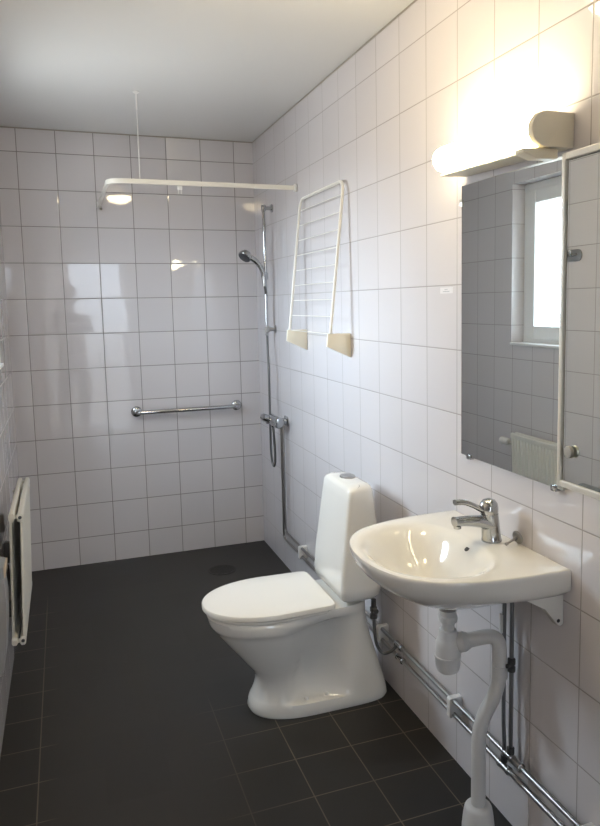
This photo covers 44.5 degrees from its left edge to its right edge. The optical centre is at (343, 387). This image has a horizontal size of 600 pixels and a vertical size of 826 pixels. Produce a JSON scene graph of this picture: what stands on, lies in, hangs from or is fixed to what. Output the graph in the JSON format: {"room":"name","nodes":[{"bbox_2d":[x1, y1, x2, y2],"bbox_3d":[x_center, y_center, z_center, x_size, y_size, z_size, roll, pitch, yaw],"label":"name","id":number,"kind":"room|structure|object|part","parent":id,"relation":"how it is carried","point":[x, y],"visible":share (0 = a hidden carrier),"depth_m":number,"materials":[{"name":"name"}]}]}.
{"room":"bathroom","nodes":[
{"label":"bathroom","id":0,"kind":"room"},
{"bbox_2d":[0,208,20,756],"bbox_3d":[-1.013,0.095,1.653,0.170,2.492,5.150,-3,7,-21],"label":"wall","id":1,"kind":"structure","parent":0,"point":[9,469],"depth_m":3.45,"materials":[{"name":"white tile"}]},
{"bbox_2d":[0,557,8,676],"bbox_3d":[-1.200,0.809,2.570,0.050,0.399,0.142,-3,7,-21],"label":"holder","id":2,"kind":"object","parent":1,"relation":"attached to","point":[4,589],"visible":1,"depth_m":2.52,"materials":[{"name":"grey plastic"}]},
{"bbox_2d":[3,477,31,645],"bbox_3d":[-1.402,0.701,3.161,0.094,0.524,0.781,-3,7,-21],"label":"radiator","id":3,"kind":"object","parent":1,"relation":"attached to","point":[17,551],"visible":0.98,"depth_m":2.94,"materials":[{"name":"white metal"}]},
{"bbox_3d":[-1.386,0.707,3.095,0.009,0.463,0.632,-1,6,-21],"label":"panel","id":4,"kind":"part","parent":3,"relation":"part of","materials":[{"name":"white metal"}]},
{"bbox_3d":[-1.349,0.707,3.110,0.009,0.463,0.632,-1,6,-21],"label":"panel","id":5,"kind":"part","parent":3,"relation":"part of","materials":[{"name":"white metal"}]},
{"bbox_2d":[0,127,263,570],"bbox_3d":[-1.239,-0.217,4.371,1.706,2.492,0.120,-3,7,-21],"label":"wall","id":6,"kind":"structure","parent":0,"point":[147,300],"depth_m":4.30,"materials":[{"name":"white tile"}]},
{"bbox_2d":[0,126,251,142],"bbox_3d":[-1.215,-1.446,4.180,1.414,0.007,0.001,-3,7,-21],"label":"trim","id":7,"kind":"structure","parent":6,"relation":"attached to","point":[0,126],"depth_m":4.16,"materials":[{"name":"beige"}]},
{"bbox_2d":[131,400,241,416],"bbox_3d":[-0.937,0.129,4.420,0.667,0.064,0.072,-3,7,-21],"label":"grab bar","id":8,"kind":"object","parent":6,"relation":"attached to","point":[136,411],"visible":1,"depth_m":4.38,"materials":[{"name":"silver metal"}]},
{"bbox_2d":[0,0,413,141],"bbox_3d":[-0.340,-1.242,1.831,1.706,0.100,5.270,-3,7,-21],"label":"ceiling","id":9,"kind":"structure","parent":0,"point":[228,70],"depth_m":2.91,"materials":[{"name":"white paint"}]},
{"bbox_2d":[97,91,296,209],"bbox_3d":[-0.819,-1.193,3.880,0.916,0.452,0.892,-3,7,-21],"label":"rail","id":10,"kind":"object","parent":9,"relation":"hanging from","point":[180,184],"visible":1,"depth_m":3.48,"materials":[{"name":"white metal"}]},
{"bbox_3d":[-0.948,-1.160,3.369,0.007,0.388,0.007,-3,7,-21],"label":"ceiling rod","id":11,"kind":"part","parent":10,"relation":"part of","materials":[{"name":"white plastic"}]},
{"bbox_3d":[-0.819,-1.019,3.898,0.897,0.021,0.872,-3,7,-21],"label":"rail","id":12,"kind":"part","parent":10,"relation":"part of","materials":[{"name":"white metal"}]},
{"bbox_2d":[0,540,511,825],"bbox_3d":[-0.296,1.342,2.131,1.706,0.120,5.270,-3,7,-21],"label":"floor","id":13,"kind":"structure","parent":0,"point":[126,706],"depth_m":2.60,"materials":[{"name":"tile"}]},
{"bbox_2d":[208,565,235,574],"bbox_3d":[-0.698,1.047,4.200,0.160,0.003,0.160,-3,7,-21],"label":"floor drain","id":14,"kind":"object","parent":13,"relation":"on","point":[219,569],"visible":1,"depth_m":4.20,"materials":[{"name":"black metal"}]},
{"bbox_2d":[202,472,386,718],"bbox_3d":[-0.190,0.776,2.772,0.690,0.852,0.384,-3,7,-21],"label":"toilet","id":15,"kind":"object","parent":13,"relation":"on","point":[307,642],"visible":0.98,"depth_m":2.71,"materials":[{"name":"white ceramic"}]},
{"bbox_3d":[-0.305,0.803,2.731,0.424,0.011,0.378,-3,7,-21],"label":"seat","id":16,"kind":"part","parent":15,"relation":"part of","materials":[{"name":"white plastic"}]},
{"bbox_3d":[-0.299,0.785,2.731,0.455,0.023,0.384,-3,7,-21],"label":"lid","id":17,"kind":"part","parent":15,"relation":"part of","materials":[{"name":"white plastic"}]},
{"bbox_3d":[-0.179,1.000,2.801,0.676,0.400,0.374,-3,7,-21],"label":"bowl","id":18,"kind":"part","parent":15,"relation":"part of","materials":[{"name":"white ceramic"}]},
{"bbox_2d":[370,598,396,654],"bbox_3d":[0.150,0.901,2.730,0.106,0.219,0.042,1,7,13],"label":"hose","id":19,"kind":"object","parent":15,"relation":"attached to","point":[374,611],"visible":1,"depth_m":2.74,"materials":[{"name":"grey"}]},
{"bbox_2d":[252,0,599,825],"bbox_3d":[0.444,0.006,2.205,0.120,2.492,5.150,-3,7,-21],"label":"wall","id":20,"kind":"structure","parent":0,"point":[387,414],"depth_m":2.49,"materials":[{"name":"white tile"}]},
{"bbox_2d":[261,204,276,335],"bbox_3d":[-0.429,-0.660,4.122,0.078,0.734,0.044,-3,7,-21],"label":"shower rail","id":21,"kind":"object","parent":20,"relation":"attached to","point":[264,208],"visible":0.94,"depth_m":4.11,"materials":[{"name":"silver metal"}]},
{"bbox_2d":[238,250,275,466],"bbox_3d":[-0.485,-0.154,4.119,0.169,1.233,0.128,-3,7,-21],"label":"shower","id":22,"kind":"object","parent":21,"relation":"hanging from","point":[244,255],"visible":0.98,"depth_m":4.14,"materials":[{"name":"silver metal"}]},
{"bbox_3d":[-0.505,-0.676,4.066,0.155,0.182,0.076,-3,7,-21],"label":"handle","id":23,"kind":"part","parent":22,"relation":"part of","materials":[{"name":"silver metal"}]},
{"bbox_2d":[260,413,288,428],"bbox_3d":[-0.386,0.188,4.075,0.126,0.081,0.185,-3,7,-21],"label":"shower mixer","id":24,"kind":"object","parent":20,"relation":"attached to","point":[275,421],"visible":1,"depth_m":4.04,"materials":[{"name":"silver metal"}]},
{"bbox_3d":[-0.440,0.175,4.115,0.054,0.062,0.070,-3,7,-21],"label":"lever","id":25,"kind":"part","parent":24,"relation":"part of","materials":[{"name":"silver metal"}]},
{"bbox_2d":[298,545,307,558],"bbox_3d":[-0.214,0.865,3.844,0.046,0.068,0.022,-3,7,-21],"label":"clip","id":26,"kind":"object","parent":20,"relation":"attached to","point":[300,552],"visible":0.88,"depth_m":3.83,"materials":[{"name":"white plastic"}]},
{"bbox_2d":[286,180,350,356],"bbox_3d":[-0.132,-0.524,3.320,0.106,0.741,0.610,-3,7,-21],"label":"drying rack","id":27,"kind":"object","parent":20,"relation":"attached to","point":[340,342],"visible":1,"depth_m":3.13,"materials":[{"name":"white metal"}]},
{"bbox_2d":[252,0,416,142],"bbox_3d":[0.349,-1.230,2.087,0.001,0.007,5.050,-3,7,-21],"label":"trim","id":28,"kind":"structure","parent":20,"relation":"attached to","point":[414,1],"depth_m":2.96,"materials":[{"name":"beige"}]},
{"bbox_2d":[376,623,388,642],"bbox_3d":[0.154,0.970,2.888,0.046,0.068,0.022,-3,7,-21],"label":"clip","id":29,"kind":"object","parent":20,"relation":"attached to","point":[380,634],"visible":0.84,"depth_m":2.88,"materials":[{"name":"white plastic"}]},
{"bbox_2d":[280,428,564,825],"bbox_3d":[0.305,0.722,2.434,0.024,0.662,3.630,-3,7,-21],"label":"pipe","id":30,"kind":"object","parent":20,"relation":"attached to","point":[506,768],"visible":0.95,"depth_m":2.34,"materials":[{"name":"silver metal"}]},
{"bbox_2d":[500,603,507,763],"bbox_3d":[0.453,0.807,2.056,0.020,0.534,0.024,-3,7,-21],"label":"riser pipe","id":31,"kind":"object","parent":30,"relation":"attached to","point":[503,758],"visible":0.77,"depth_m":2.07,"materials":[{"name":"grey metal"}]},
{"bbox_2d":[282,426,581,825],"bbox_3d":[0.310,0.701,2.416,0.024,0.616,3.596,-3,7,-21],"label":"pipe","id":32,"kind":"object","parent":20,"relation":"attached to","point":[520,767],"visible":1,"depth_m":2.32,"materials":[{"name":"silver metal"}]},
{"bbox_2d":[506,602,515,755],"bbox_3d":[0.462,0.787,2.020,0.029,0.488,0.022,-3,7,-21],"label":"riser pipe","id":33,"kind":"object","parent":32,"relation":"attached to","point":[511,661],"visible":0.96,"depth_m":2.02,"materials":[{"name":"grey metal"}]},
{"bbox_2d":[440,287,452,293],"bbox_3d":[0.324,-0.306,2.300,0.001,0.019,0.080,-3,7,-21],"label":"paper label","id":34,"kind":"object","parent":20,"relation":"attached to","point":[443,290],"visible":1,"depth_m":2.30,"materials":[{"name":"white paper"}]},
{"bbox_2d":[447,693,461,717],"bbox_3d":[0.358,1.028,2.359,0.046,0.068,0.022,-3,7,-21],"label":"clip","id":35,"kind":"object","parent":20,"relation":"attached to","point":[451,708],"visible":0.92,"depth_m":2.35,"materials":[{"name":"white plastic"}]},
{"bbox_2d":[349,510,570,625],"bbox_3d":[0.251,0.514,1.992,0.446,0.170,0.572,-3,7,-21],"label":"washbasin","id":36,"kind":"object","parent":20,"relation":"attached to","point":[423,560],"visible":0.99,"depth_m":1.89,"materials":[{"name":"white ceramic"}]},
{"bbox_2d":[434,609,507,825],"bbox_3d":[0.359,0.932,2.057,0.201,0.690,0.096,-1,7,0],"label":"trap","id":37,"kind":"object","parent":36,"relation":"attached to","point":[450,643],"visible":0.92,"depth_m":2.03,"materials":[{"name":"white plastic"}]},
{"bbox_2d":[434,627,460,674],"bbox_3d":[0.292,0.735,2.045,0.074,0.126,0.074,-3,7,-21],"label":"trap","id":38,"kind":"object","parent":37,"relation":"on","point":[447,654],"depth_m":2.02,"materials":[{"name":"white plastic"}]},
{"bbox_2d":[451,498,501,543],"bbox_3d":[0.367,0.361,1.999,0.147,0.128,0.057,-3,7,-21],"label":"faucet","id":39,"kind":"object","parent":36,"relation":"on","point":[488,519],"visible":1,"depth_m":1.99,"materials":[{"name":"silver metal"}]},
{"bbox_3d":[0.356,0.373,1.996,0.124,0.053,0.053,-3,7,-21],"label":"spout","id":40,"kind":"part","parent":39,"relation":"part of","materials":[{"name":"silver metal"}]},
{"bbox_3d":[0.362,0.323,1.993,0.134,0.052,0.054,-3,7,-21],"label":"lever","id":41,"kind":"part","parent":39,"relation":"part of","materials":[{"name":"silver metal"}]},
{"bbox_2d":[504,531,522,545],"bbox_3d":[0.456,0.407,1.975,0.051,0.036,0.038,-3,7,-21],"label":"plug","id":42,"kind":"object","parent":36,"relation":"on","point":[517,537],"visible":1,"depth_m":1.97,"materials":[{"name":"silver metal"}]},
{"bbox_3d":[0.453,0.414,1.971,0.042,0.019,0.010,-5,8,-29],"label":"stem","id":43,"kind":"part","parent":42,"relation":"part of","materials":[{"name":"silver metal"}]},
{"bbox_2d":[433,110,574,176],"bbox_3d":[0.385,-0.612,1.900,0.132,0.106,0.495,-3,9,-21],"label":"wall lamp","id":44,"kind":"object","parent":20,"relation":"attached to","point":[540,136],"visible":1,"depth_m":1.76,"materials":[{"name":"beige plastic"}]},
{"bbox_2d":[433,115,535,172],"bbox_3d":[0.363,-0.628,1.914,0.071,0.071,0.449,-3,9,-21],"label":"diffuser","id":45,"kind":"object","parent":44,"relation":"attached to","point":[498,146],"depth_m":1.86,"materials":[{"name":"white plastic"}]},
{"bbox_2d":[459,156,564,491],"bbox_3d":[0.446,-0.167,1.975,0.017,0.811,0.501,-3,7,-21],"label":"wall mirror","id":46,"kind":"object","parent":20,"relation":"attached to","point":[511,221],"visible":0.97,"depth_m":1.95,"materials":[{"name":"white mirror"}]},
{"bbox_2d":[557,143,599,499],"bbox_3d":[0.632,-0.122,1.322,0.138,0.736,0.602,-3,7,-21],"label":"upper cabinet","id":47,"kind":"object","parent":20,"relation":"attached to","point":[578,434],"visible":1,"depth_m":1.52,"materials":[{"name":"white metal"}]},
{"bbox_3d":[0.485,0.138,1.571,0.012,0.027,0.027,-3,7,-21],"label":"knob","id":48,"kind":"part","parent":47,"relation":"part of","materials":[{"name":"silver metal"}]},
{"bbox_2d":[581,822,594,825],"bbox_3d":[0.587,1.093,1.765,0.046,0.068,0.022,-3,7,-21],"label":"clip","id":49,"kind":"object","parent":20,"relation":"attached to","point":[590,823],"visible":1,"depth_m":1.77,"materials":[{"name":"white plastic"}]}
]}

